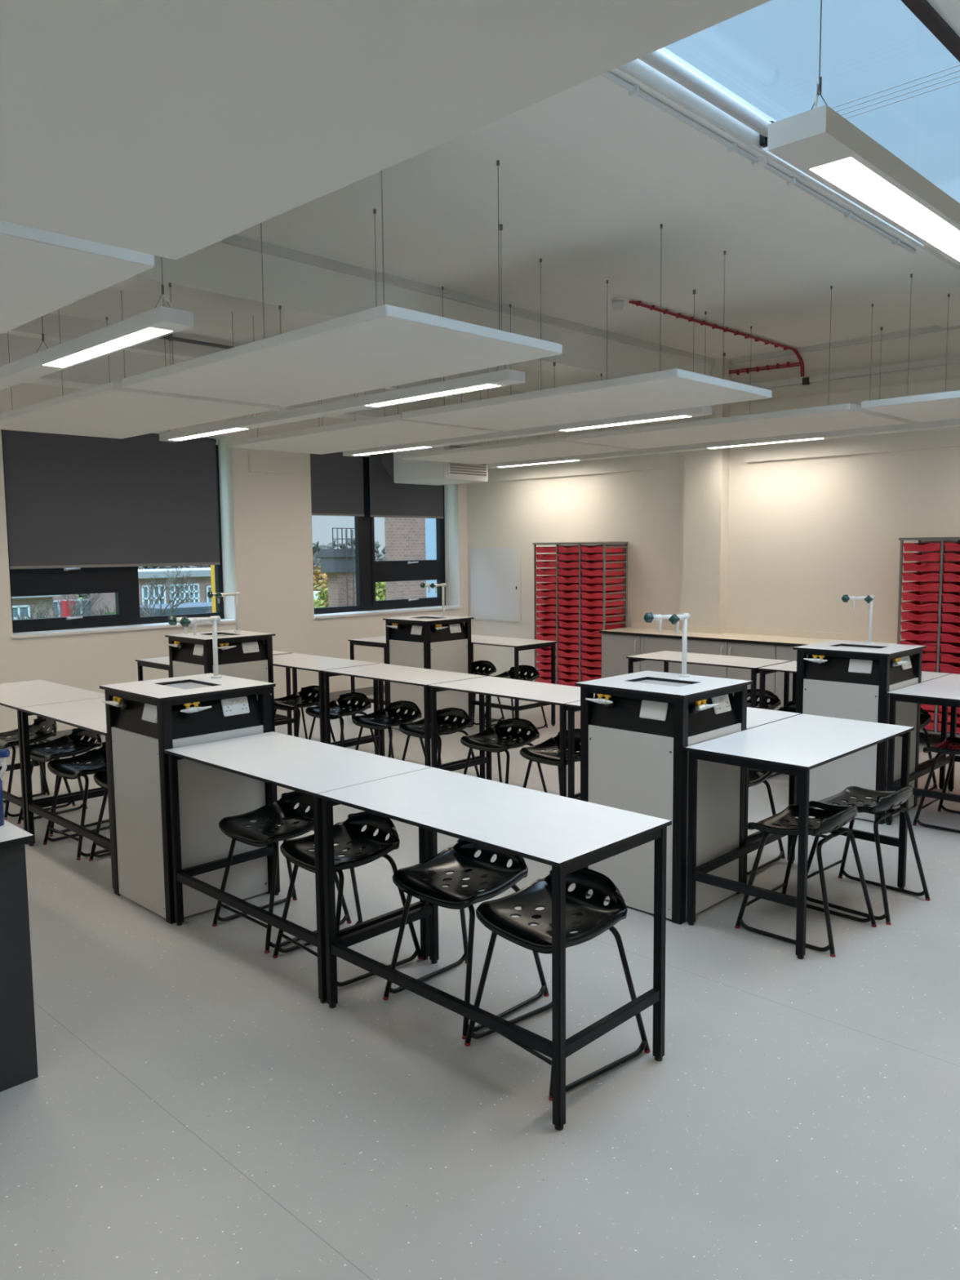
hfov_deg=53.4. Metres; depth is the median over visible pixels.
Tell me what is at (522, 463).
diffuser
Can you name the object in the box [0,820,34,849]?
countertop
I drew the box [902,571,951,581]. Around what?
tray
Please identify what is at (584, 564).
tray
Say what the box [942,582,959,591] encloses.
tray
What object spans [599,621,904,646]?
countertop
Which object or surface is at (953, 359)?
trim
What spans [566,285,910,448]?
raft
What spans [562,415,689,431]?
diffuser
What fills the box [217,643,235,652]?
tap
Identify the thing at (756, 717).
table
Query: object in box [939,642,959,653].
tray
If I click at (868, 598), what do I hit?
water tap
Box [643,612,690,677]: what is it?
water tap
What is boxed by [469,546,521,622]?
access panel
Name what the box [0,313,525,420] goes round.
beam
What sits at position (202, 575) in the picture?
school building
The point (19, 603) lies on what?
school building
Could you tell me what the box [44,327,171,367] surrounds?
diffuser
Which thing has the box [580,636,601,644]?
tray
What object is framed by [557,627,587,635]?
tray
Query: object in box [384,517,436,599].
brick tower
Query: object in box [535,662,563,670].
tray
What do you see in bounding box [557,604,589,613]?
tray
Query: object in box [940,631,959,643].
tray
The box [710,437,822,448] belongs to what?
diffuser
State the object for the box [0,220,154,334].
raft
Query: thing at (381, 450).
diffuser
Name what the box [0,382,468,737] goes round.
wall
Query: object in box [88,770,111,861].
stool
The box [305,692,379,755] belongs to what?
stool
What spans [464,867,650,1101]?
stool
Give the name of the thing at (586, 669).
tray
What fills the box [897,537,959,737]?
rack
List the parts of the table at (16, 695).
foot rail, foot rail, leg, leg, foot rail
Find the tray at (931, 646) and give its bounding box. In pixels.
[899,640,945,651]
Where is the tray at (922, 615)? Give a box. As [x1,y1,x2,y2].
[900,610,947,621]
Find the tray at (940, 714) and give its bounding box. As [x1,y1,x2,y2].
[937,711,959,723]
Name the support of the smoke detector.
attached to the ceiling
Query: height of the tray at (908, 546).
0.072 m
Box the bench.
[0,820,37,1092]
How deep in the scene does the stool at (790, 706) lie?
7.35 m
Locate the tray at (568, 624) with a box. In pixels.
[557,620,586,627]
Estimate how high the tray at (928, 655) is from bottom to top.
0.072 m
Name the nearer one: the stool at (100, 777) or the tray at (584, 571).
the stool at (100, 777)
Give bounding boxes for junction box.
[802,377,809,385]
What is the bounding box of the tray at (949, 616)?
[941,612,959,622]
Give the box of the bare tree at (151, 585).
[138,565,205,616]
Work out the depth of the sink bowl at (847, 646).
6.48 m
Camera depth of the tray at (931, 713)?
8.33 m
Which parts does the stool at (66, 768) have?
leg, seat, leg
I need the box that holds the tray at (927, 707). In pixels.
[920,703,938,711]
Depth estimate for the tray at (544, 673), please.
11.42 m
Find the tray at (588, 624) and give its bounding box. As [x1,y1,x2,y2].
[579,620,624,629]
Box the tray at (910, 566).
[902,562,949,571]
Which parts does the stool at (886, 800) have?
leg, leg, seat, leg, leg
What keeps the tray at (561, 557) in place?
on the rack at (603, 544)
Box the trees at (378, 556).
[77,537,385,599]
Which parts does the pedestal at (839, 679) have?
corner post, panel, socket plate, rail, corner post, panel, socket plate, corner post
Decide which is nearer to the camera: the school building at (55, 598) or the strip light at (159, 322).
the strip light at (159, 322)
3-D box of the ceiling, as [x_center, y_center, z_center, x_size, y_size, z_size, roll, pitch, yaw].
[-0.439,-2.408,4.383,11.100,0.120,12.150,5,8,44]
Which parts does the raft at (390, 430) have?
raft panel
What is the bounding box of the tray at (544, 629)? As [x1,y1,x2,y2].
[535,626,566,634]
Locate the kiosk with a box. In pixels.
[60,600,74,617]
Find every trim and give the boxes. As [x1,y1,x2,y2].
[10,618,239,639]
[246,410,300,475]
[312,605,462,618]
[728,324,959,389]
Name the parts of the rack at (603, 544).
frame, frame, frame, frame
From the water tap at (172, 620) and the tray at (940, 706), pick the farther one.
the tray at (940, 706)
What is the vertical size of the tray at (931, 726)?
0.072 m
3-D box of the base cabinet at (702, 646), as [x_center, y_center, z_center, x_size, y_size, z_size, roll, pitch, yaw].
[2.649,0.411,9.742,1.036,0.825,0.586,5,8,44]
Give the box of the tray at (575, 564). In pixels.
[556,560,599,568]
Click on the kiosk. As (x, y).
(64, 603)
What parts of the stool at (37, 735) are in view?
leg, seat, leg, leg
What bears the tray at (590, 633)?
on the rack at (603, 544)
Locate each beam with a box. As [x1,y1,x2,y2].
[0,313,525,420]
[106,234,715,382]
[464,417,684,484]
[490,66,959,327]
[745,377,959,462]
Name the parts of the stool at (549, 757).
leg, seat, leg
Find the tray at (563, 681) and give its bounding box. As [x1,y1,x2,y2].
[557,678,585,686]
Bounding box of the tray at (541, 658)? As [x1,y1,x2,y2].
[535,654,564,662]
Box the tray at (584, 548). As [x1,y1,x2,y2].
[579,546,624,552]
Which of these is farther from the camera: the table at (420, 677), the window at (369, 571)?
the window at (369, 571)
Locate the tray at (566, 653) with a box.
[557,649,583,657]
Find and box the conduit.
[600,71,915,253]
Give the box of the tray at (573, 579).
[556,575,599,582]
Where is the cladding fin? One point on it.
(212, 566)
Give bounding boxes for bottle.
[0,749,9,826]
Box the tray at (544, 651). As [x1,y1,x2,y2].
[535,647,564,655]
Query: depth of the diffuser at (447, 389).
6.14 m
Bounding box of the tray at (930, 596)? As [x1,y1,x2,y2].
[901,591,952,601]
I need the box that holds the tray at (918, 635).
[900,630,947,641]
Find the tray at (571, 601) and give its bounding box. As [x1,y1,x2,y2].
[557,597,592,605]
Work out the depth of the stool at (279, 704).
8.18 m
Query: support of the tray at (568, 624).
on the rack at (603, 544)
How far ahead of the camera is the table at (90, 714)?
5.64 m
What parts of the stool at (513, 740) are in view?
leg, seat, leg, leg, leg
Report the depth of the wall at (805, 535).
9.64 m
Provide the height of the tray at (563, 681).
0.072 m
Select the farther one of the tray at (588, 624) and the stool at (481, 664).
the tray at (588, 624)
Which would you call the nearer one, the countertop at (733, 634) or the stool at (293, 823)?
the stool at (293, 823)
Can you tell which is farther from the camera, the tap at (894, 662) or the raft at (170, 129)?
the tap at (894, 662)
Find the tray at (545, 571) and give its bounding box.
[534,568,573,574]
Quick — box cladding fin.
[210,564,216,612]
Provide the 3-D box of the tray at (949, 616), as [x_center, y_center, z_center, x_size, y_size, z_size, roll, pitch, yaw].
[4.214,-0.198,8.237,0.324,0.072,0.442,5,8,44]
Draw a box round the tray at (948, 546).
[943,542,959,551]
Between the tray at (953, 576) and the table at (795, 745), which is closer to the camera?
the table at (795, 745)
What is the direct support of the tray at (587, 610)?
on the rack at (603, 544)
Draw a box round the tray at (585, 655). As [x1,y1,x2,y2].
[580,651,601,660]
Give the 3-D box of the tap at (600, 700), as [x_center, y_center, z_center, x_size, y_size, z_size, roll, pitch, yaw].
[0.615,0.303,4.719,0.164,0.071,0.104,5,8,44]
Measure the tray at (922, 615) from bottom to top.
0.072 m
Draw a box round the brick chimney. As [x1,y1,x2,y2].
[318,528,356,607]
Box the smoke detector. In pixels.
[611,297,625,311]
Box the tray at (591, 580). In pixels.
[580,576,624,583]
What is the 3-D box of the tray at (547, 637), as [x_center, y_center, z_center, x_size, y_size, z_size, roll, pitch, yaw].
[0.916,-0.043,11.469,0.324,0.072,0.442,5,8,44]
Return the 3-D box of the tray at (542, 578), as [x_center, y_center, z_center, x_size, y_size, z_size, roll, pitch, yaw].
[0.910,-0.732,11.403,0.324,0.072,0.442,5,8,44]
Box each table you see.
[0,680,105,844]
[17,697,114,891]
[135,650,292,735]
[164,731,431,1003]
[272,653,380,755]
[316,767,671,1130]
[321,663,486,778]
[347,635,386,718]
[427,675,595,798]
[471,634,556,733]
[564,697,801,884]
[626,650,791,707]
[684,713,914,959]
[757,661,951,790]
[885,673,959,825]
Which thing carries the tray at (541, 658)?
on the rack at (603, 544)
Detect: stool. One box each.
[0,717,75,819]
[17,728,109,836]
[43,742,109,860]
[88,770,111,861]
[212,791,351,953]
[272,811,422,986]
[274,685,335,742]
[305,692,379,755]
[351,700,424,758]
[382,839,549,1039]
[398,707,479,777]
[460,718,547,792]
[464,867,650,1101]
[471,660,505,726]
[484,665,547,733]
[520,728,580,793]
[734,803,876,956]
[746,688,781,710]
[746,768,785,875]
[768,700,795,778]
[795,784,930,924]
[912,736,959,833]
[917,707,937,797]
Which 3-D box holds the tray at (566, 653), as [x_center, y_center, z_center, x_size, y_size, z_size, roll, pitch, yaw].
[1.163,0.150,11.250,0.324,0.072,0.442,5,8,44]
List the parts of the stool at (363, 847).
leg, leg, seat, leg, leg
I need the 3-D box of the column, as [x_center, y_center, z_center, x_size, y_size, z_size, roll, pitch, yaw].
[2.401,-1.071,10.162,0.450,3.700,0.150,5,8,44]
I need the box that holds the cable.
[629,300,804,377]
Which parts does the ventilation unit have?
grille frame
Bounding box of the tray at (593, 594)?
[580,591,625,599]
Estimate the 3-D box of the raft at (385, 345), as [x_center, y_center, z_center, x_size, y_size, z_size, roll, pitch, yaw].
[-0.859,-1.945,5.200,2.420,0.950,1.160,5,8,44]
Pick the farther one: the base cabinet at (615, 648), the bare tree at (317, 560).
the bare tree at (317, 560)
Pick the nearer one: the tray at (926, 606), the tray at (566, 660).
the tray at (926, 606)
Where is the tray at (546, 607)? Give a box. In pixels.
[534,604,568,612]
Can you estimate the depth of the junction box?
9.27 m
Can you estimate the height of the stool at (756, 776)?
0.612 m
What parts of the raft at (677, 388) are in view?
raft panel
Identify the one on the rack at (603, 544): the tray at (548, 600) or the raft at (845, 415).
the tray at (548, 600)
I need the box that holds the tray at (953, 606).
[941,601,959,612]
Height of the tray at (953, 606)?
0.072 m
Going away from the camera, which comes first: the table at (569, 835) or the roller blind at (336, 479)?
the table at (569, 835)
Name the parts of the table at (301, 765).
leg, foot rail, foot rail, leg, leg, foot rail, leg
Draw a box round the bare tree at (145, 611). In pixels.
[88,600,170,616]
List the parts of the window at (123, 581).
handle, handle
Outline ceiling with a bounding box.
[48,0,959,391]
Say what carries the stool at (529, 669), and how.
on the floor
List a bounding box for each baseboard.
[4,684,384,749]
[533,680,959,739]
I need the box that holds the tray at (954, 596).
[942,591,959,602]
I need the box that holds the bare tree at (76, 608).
[34,593,102,618]
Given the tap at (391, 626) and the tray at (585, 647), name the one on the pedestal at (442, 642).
the tap at (391, 626)
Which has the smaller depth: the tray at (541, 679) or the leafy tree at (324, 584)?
the tray at (541, 679)
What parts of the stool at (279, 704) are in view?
seat, leg, leg, leg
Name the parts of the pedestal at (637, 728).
corner post, panel, socket plate, rail, corner post, panel, socket plate, corner post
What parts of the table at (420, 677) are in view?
leg, foot rail, rail, leg, leg, foot rail, leg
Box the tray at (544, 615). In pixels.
[534,611,568,619]
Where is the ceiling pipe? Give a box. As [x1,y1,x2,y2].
[159,333,234,349]
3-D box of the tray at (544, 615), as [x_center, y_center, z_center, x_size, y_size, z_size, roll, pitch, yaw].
[0.915,-0.301,11.445,0.324,0.072,0.442,5,8,44]
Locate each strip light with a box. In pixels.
[0,257,193,390]
[159,224,524,441]
[342,289,712,456]
[488,326,959,468]
[767,0,959,266]
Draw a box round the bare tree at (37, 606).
[12,598,62,619]
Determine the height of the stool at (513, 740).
0.612 m
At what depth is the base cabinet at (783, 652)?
9.13 m
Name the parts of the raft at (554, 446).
raft panel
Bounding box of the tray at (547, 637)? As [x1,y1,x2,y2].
[535,633,564,641]
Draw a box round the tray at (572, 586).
[556,582,589,590]
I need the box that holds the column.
[682,357,730,633]
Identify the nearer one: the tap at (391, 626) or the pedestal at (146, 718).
the pedestal at (146, 718)
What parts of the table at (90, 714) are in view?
leg, foot rail, foot rail, leg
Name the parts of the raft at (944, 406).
raft panel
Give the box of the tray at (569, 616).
[557,612,585,620]
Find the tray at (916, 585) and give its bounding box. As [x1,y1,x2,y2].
[901,581,952,591]
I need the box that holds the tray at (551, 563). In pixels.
[534,560,573,567]
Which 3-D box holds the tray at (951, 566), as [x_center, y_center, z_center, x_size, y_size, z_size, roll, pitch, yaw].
[4.210,-0.628,8.195,0.324,0.072,0.442,5,8,44]
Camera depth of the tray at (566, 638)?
11.13 m
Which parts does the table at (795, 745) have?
leg, foot rail, foot rail, rail, leg, foot rail, leg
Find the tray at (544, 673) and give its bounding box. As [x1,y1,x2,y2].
[537,668,562,677]
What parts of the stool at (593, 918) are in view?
leg, leg, seat, leg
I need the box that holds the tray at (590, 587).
[579,583,624,591]
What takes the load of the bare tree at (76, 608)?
on the ground
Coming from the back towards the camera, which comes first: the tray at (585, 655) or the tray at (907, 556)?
the tray at (585, 655)
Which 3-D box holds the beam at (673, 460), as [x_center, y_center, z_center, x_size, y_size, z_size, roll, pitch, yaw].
[1.034,-2.261,11.441,3.430,0.590,0.050,5,8,44]
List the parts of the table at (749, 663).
leg, leg, rail, leg, leg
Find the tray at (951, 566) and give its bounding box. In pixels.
[942,562,959,571]
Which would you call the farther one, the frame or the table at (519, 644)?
the table at (519, 644)
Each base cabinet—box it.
[601,633,682,678]
[686,639,777,710]
[775,644,808,710]
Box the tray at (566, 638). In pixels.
[557,635,588,643]
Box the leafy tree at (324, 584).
[312,565,328,607]
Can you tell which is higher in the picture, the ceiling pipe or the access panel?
the ceiling pipe
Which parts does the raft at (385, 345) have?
raft panel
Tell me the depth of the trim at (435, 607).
11.83 m
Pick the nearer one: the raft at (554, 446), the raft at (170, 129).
the raft at (170, 129)
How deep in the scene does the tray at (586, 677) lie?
10.98 m
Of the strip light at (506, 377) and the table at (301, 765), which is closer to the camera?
the table at (301, 765)
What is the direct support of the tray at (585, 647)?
on the rack at (603, 544)
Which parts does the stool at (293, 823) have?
leg, seat, leg, leg, leg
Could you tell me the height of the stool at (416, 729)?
0.612 m
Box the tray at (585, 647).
[580,644,601,652]
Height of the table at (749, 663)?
0.850 m
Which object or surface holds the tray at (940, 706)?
on the rack at (935, 731)
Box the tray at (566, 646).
[557,642,585,650]
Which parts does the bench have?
panel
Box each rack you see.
[532,542,628,687]
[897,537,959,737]
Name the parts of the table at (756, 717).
leg, leg, foot rail, leg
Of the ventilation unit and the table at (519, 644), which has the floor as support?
the table at (519, 644)
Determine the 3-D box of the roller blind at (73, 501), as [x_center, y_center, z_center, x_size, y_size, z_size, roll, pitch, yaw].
[-3.566,-1.271,9.497,0.070,1.622,2.228,5,8,44]
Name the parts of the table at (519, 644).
leg, foot rail, leg, foot rail, rail, leg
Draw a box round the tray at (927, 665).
[921,660,942,671]
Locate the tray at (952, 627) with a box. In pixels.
[940,622,959,632]
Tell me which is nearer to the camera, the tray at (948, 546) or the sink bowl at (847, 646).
the sink bowl at (847, 646)
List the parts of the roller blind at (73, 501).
pull chain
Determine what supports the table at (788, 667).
on the floor
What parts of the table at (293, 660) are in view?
foot rail, leg, leg, foot rail, leg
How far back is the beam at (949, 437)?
8.98 m
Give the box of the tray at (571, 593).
[556,590,591,598]
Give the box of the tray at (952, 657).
[939,652,959,662]
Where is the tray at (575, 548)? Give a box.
[557,546,582,552]
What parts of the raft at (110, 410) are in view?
raft panel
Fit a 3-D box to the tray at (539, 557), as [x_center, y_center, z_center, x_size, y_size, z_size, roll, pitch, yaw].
[0.911,-0.990,11.381,0.324,0.072,0.442,5,8,44]
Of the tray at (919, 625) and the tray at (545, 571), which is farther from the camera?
the tray at (545, 571)
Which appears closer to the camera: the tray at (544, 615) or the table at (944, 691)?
the table at (944, 691)
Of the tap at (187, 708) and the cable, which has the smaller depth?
the tap at (187, 708)
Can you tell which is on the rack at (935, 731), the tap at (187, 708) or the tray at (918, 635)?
the tray at (918, 635)
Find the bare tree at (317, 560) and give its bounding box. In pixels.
[312,550,327,582]
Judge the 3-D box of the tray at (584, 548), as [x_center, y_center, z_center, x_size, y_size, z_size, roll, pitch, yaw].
[1.394,-1.035,10.897,0.324,0.072,0.442,5,8,44]
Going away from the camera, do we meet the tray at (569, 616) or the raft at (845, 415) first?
the raft at (845, 415)
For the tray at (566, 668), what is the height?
0.072 m
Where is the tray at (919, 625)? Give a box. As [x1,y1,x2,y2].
[900,620,947,631]
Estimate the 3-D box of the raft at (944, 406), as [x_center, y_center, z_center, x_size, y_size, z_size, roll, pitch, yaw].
[3.989,-2.104,6.377,2.400,0.950,1.160,5,8,44]
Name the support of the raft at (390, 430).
hanging from the ceiling
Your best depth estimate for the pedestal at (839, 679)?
6.24 m
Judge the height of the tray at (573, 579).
0.072 m
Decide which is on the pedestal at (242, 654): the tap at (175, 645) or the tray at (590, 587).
the tap at (175, 645)
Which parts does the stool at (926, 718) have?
seat, leg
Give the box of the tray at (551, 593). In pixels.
[535,589,569,597]
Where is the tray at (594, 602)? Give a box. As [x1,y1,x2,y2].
[580,598,623,606]
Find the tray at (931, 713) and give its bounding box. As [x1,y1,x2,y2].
[924,709,940,720]
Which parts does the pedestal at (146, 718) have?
corner post, panel, socket plate, corner post, rail, panel, socket plate, corner post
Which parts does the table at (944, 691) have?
leg, foot rail, foot rail, rail, leg, foot rail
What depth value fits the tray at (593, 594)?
10.87 m
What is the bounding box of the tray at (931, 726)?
[924,719,940,730]
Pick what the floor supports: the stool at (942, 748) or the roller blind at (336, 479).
the stool at (942, 748)
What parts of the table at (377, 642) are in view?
leg, rail, foot rail, leg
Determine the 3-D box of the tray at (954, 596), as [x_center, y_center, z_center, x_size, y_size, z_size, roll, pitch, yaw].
[4.211,-0.370,8.218,0.324,0.072,0.442,5,8,44]
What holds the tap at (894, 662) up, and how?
on the pedestal at (839, 679)
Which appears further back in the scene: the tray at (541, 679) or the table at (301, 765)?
the tray at (541, 679)
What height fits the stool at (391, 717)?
0.612 m
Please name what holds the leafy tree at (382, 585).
on the ground
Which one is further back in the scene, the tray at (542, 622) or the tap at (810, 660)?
the tray at (542, 622)
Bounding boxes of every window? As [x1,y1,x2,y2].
[0,429,223,632]
[314,456,445,614]
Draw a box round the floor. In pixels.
[0,693,959,1279]
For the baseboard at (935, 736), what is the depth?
8.75 m
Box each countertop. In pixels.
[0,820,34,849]
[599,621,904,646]
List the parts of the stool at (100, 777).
leg, seat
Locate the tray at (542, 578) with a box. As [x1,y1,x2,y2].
[534,575,571,582]
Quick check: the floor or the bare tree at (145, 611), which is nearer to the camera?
the floor
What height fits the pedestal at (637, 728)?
1.443 m
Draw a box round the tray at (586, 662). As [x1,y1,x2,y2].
[579,658,601,667]
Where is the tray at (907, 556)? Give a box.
[902,552,945,560]
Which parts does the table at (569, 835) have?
leg, foot rail, leg, foot rail, rail, leg, foot rail, leg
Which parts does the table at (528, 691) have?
leg, foot rail, leg, rail, leg, foot rail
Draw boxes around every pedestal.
[99,614,275,924]
[164,591,275,732]
[382,582,473,728]
[575,612,752,924]
[793,594,926,824]
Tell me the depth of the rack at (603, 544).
10.96 m
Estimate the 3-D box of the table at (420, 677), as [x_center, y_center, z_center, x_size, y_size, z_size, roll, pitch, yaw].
[-0.584,0.672,7.215,1.196,0.850,0.600,5,8,44]
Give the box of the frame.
[619,0,959,246]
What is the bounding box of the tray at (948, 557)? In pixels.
[943,552,959,561]
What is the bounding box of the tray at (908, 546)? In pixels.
[902,542,945,551]
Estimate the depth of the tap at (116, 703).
4.79 m
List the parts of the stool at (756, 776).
seat, leg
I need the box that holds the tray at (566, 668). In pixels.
[557,663,584,672]
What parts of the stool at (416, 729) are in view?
leg, seat, leg, leg, leg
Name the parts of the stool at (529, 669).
leg, seat, leg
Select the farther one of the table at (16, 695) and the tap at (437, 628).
the tap at (437, 628)
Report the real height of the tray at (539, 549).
0.072 m
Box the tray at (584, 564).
[579,560,624,568]
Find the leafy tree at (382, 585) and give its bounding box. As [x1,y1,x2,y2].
[375,582,386,600]
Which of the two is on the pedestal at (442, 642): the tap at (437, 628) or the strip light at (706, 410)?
the tap at (437, 628)
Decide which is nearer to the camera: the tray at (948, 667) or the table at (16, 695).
the table at (16, 695)
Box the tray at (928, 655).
[922,650,943,661]
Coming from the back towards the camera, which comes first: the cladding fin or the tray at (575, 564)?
the cladding fin
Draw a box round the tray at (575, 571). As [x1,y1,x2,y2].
[556,568,600,575]
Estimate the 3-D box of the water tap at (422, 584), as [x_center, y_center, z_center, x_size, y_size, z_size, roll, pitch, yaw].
[-0.452,-0.403,9.552,0.220,0.345,0.262,5,8,44]
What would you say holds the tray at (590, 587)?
on the rack at (603, 544)
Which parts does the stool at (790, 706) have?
seat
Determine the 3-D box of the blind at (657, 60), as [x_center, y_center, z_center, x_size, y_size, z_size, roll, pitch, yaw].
[0.678,-2.282,3.215,0.955,0.102,3.302,5,8,44]
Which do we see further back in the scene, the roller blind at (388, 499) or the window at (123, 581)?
the roller blind at (388, 499)
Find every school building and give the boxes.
[11,595,60,619]
[53,594,90,617]
[89,567,211,615]
[139,602,212,617]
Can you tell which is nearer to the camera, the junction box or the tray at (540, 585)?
the junction box
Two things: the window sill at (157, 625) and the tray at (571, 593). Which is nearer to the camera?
the window sill at (157, 625)
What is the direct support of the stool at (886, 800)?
on the floor
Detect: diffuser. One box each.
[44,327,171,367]
[169,427,247,440]
[355,446,428,455]
[366,383,499,406]
[502,460,576,466]
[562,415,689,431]
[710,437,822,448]
[811,156,959,260]
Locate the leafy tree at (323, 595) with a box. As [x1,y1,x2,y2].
[313,587,328,607]
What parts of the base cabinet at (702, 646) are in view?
door, door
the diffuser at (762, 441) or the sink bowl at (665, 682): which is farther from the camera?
the diffuser at (762, 441)
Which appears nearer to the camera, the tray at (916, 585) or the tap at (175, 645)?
the tap at (175, 645)
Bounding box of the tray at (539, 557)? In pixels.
[534,553,576,559]
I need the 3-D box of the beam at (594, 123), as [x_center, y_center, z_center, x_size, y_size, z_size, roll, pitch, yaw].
[0.119,-2.286,3.851,0.695,0.030,12.150,5,8,44]
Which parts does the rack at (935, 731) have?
frame, frame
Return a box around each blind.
[1,429,225,589]
[310,451,364,516]
[364,453,447,580]
[638,49,959,147]
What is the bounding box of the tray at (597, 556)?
[580,553,625,559]
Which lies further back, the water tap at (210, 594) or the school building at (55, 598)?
the school building at (55, 598)
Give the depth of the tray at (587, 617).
10.89 m
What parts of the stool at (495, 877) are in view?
leg, seat, leg, leg, leg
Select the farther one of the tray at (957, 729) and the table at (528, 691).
the tray at (957, 729)
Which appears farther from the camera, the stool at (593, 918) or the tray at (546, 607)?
the tray at (546, 607)
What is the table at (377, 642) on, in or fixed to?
on the floor
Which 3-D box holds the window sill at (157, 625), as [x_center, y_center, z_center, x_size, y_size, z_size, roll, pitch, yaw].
[-3.518,-0.123,9.574,0.310,0.032,2.360,5,8,44]
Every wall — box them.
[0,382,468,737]
[466,328,959,680]
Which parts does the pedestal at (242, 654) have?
corner post, panel, socket plate, corner post, rail, panel, socket plate, corner post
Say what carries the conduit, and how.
attached to the ceiling
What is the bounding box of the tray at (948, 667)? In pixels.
[938,662,959,673]
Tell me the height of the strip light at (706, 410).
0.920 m
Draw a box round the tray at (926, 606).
[901,600,952,611]
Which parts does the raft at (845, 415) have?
raft panel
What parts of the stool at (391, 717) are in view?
leg, seat, leg, leg, leg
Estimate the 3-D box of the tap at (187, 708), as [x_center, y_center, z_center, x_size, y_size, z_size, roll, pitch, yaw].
[-1.385,0.335,4.583,0.104,0.071,0.164,5,8,44]
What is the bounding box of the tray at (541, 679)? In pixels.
[536,675,561,684]
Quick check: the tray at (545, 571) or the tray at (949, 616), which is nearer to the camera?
the tray at (949, 616)
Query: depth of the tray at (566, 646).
11.14 m
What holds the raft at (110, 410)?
hanging from the ceiling
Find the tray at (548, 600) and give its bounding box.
[534,596,568,604]
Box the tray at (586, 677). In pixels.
[580,673,601,680]
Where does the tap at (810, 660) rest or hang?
on the pedestal at (839, 679)
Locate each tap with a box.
[101,696,129,710]
[166,640,184,649]
[168,614,221,678]
[180,702,211,715]
[207,591,240,631]
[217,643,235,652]
[386,622,400,630]
[420,582,446,616]
[433,624,448,631]
[585,693,613,707]
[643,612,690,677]
[688,699,718,713]
[803,654,827,665]
[841,594,875,644]
[889,657,909,668]
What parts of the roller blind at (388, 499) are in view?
pull chain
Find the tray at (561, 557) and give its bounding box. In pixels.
[557,553,595,559]
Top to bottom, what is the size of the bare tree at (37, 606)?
4.685 m
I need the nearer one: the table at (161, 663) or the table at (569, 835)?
the table at (569, 835)
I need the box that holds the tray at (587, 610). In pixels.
[580,605,624,614]
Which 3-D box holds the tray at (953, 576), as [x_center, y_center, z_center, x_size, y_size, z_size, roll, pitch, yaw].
[4.211,-0.542,8.204,0.324,0.072,0.442,5,8,44]
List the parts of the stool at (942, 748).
leg, seat, leg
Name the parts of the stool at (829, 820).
leg, leg, seat, leg, leg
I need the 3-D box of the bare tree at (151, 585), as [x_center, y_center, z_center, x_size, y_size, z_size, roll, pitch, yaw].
[-17.197,-1.212,51.648,4.385,5.617,3.113,5,8,44]
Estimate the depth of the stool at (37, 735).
6.69 m
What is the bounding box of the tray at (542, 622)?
[534,618,567,626]
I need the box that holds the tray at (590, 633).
[580,628,613,637]
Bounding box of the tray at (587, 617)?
[580,613,624,622]
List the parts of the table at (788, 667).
leg, rail, leg, foot rail, leg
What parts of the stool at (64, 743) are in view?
leg, leg, seat, leg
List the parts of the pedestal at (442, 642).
corner post, panel, socket plate, corner post, rail, panel, socket plate, corner post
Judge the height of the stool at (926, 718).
0.612 m
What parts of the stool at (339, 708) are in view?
leg, seat, leg, leg, leg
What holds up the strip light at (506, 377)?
hanging from the ceiling
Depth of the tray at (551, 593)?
11.32 m
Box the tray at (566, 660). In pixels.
[557,657,584,665]
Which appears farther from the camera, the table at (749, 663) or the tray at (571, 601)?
the tray at (571, 601)
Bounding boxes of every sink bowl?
[163,682,212,689]
[635,679,690,686]
[840,645,879,648]
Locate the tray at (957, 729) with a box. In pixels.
[937,721,959,733]
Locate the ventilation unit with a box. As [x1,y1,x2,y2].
[381,444,488,485]
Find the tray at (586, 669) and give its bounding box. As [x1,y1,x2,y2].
[580,666,601,675]
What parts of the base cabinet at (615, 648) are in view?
door, handle, door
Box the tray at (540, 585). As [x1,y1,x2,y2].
[535,582,570,590]
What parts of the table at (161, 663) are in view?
leg, rail, foot rail, foot rail, leg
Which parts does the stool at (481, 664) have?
leg, seat, leg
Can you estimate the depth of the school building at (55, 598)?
70.88 m
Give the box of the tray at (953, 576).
[942,572,959,582]
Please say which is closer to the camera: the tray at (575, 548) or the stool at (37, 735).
the stool at (37, 735)
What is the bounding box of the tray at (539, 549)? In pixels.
[534,546,555,552]
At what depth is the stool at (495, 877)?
3.76 m
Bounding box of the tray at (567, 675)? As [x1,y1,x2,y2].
[557,671,585,679]
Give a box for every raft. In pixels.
[0,0,771,260]
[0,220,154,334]
[0,291,279,439]
[121,160,562,406]
[225,393,499,454]
[401,382,635,464]
[402,223,772,431]
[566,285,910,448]
[861,274,959,422]
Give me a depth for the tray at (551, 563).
11.28 m
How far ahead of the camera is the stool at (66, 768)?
5.80 m
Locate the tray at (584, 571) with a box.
[580,568,624,575]
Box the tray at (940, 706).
[938,705,959,713]
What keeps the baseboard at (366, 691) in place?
attached to the wall at (266, 527)

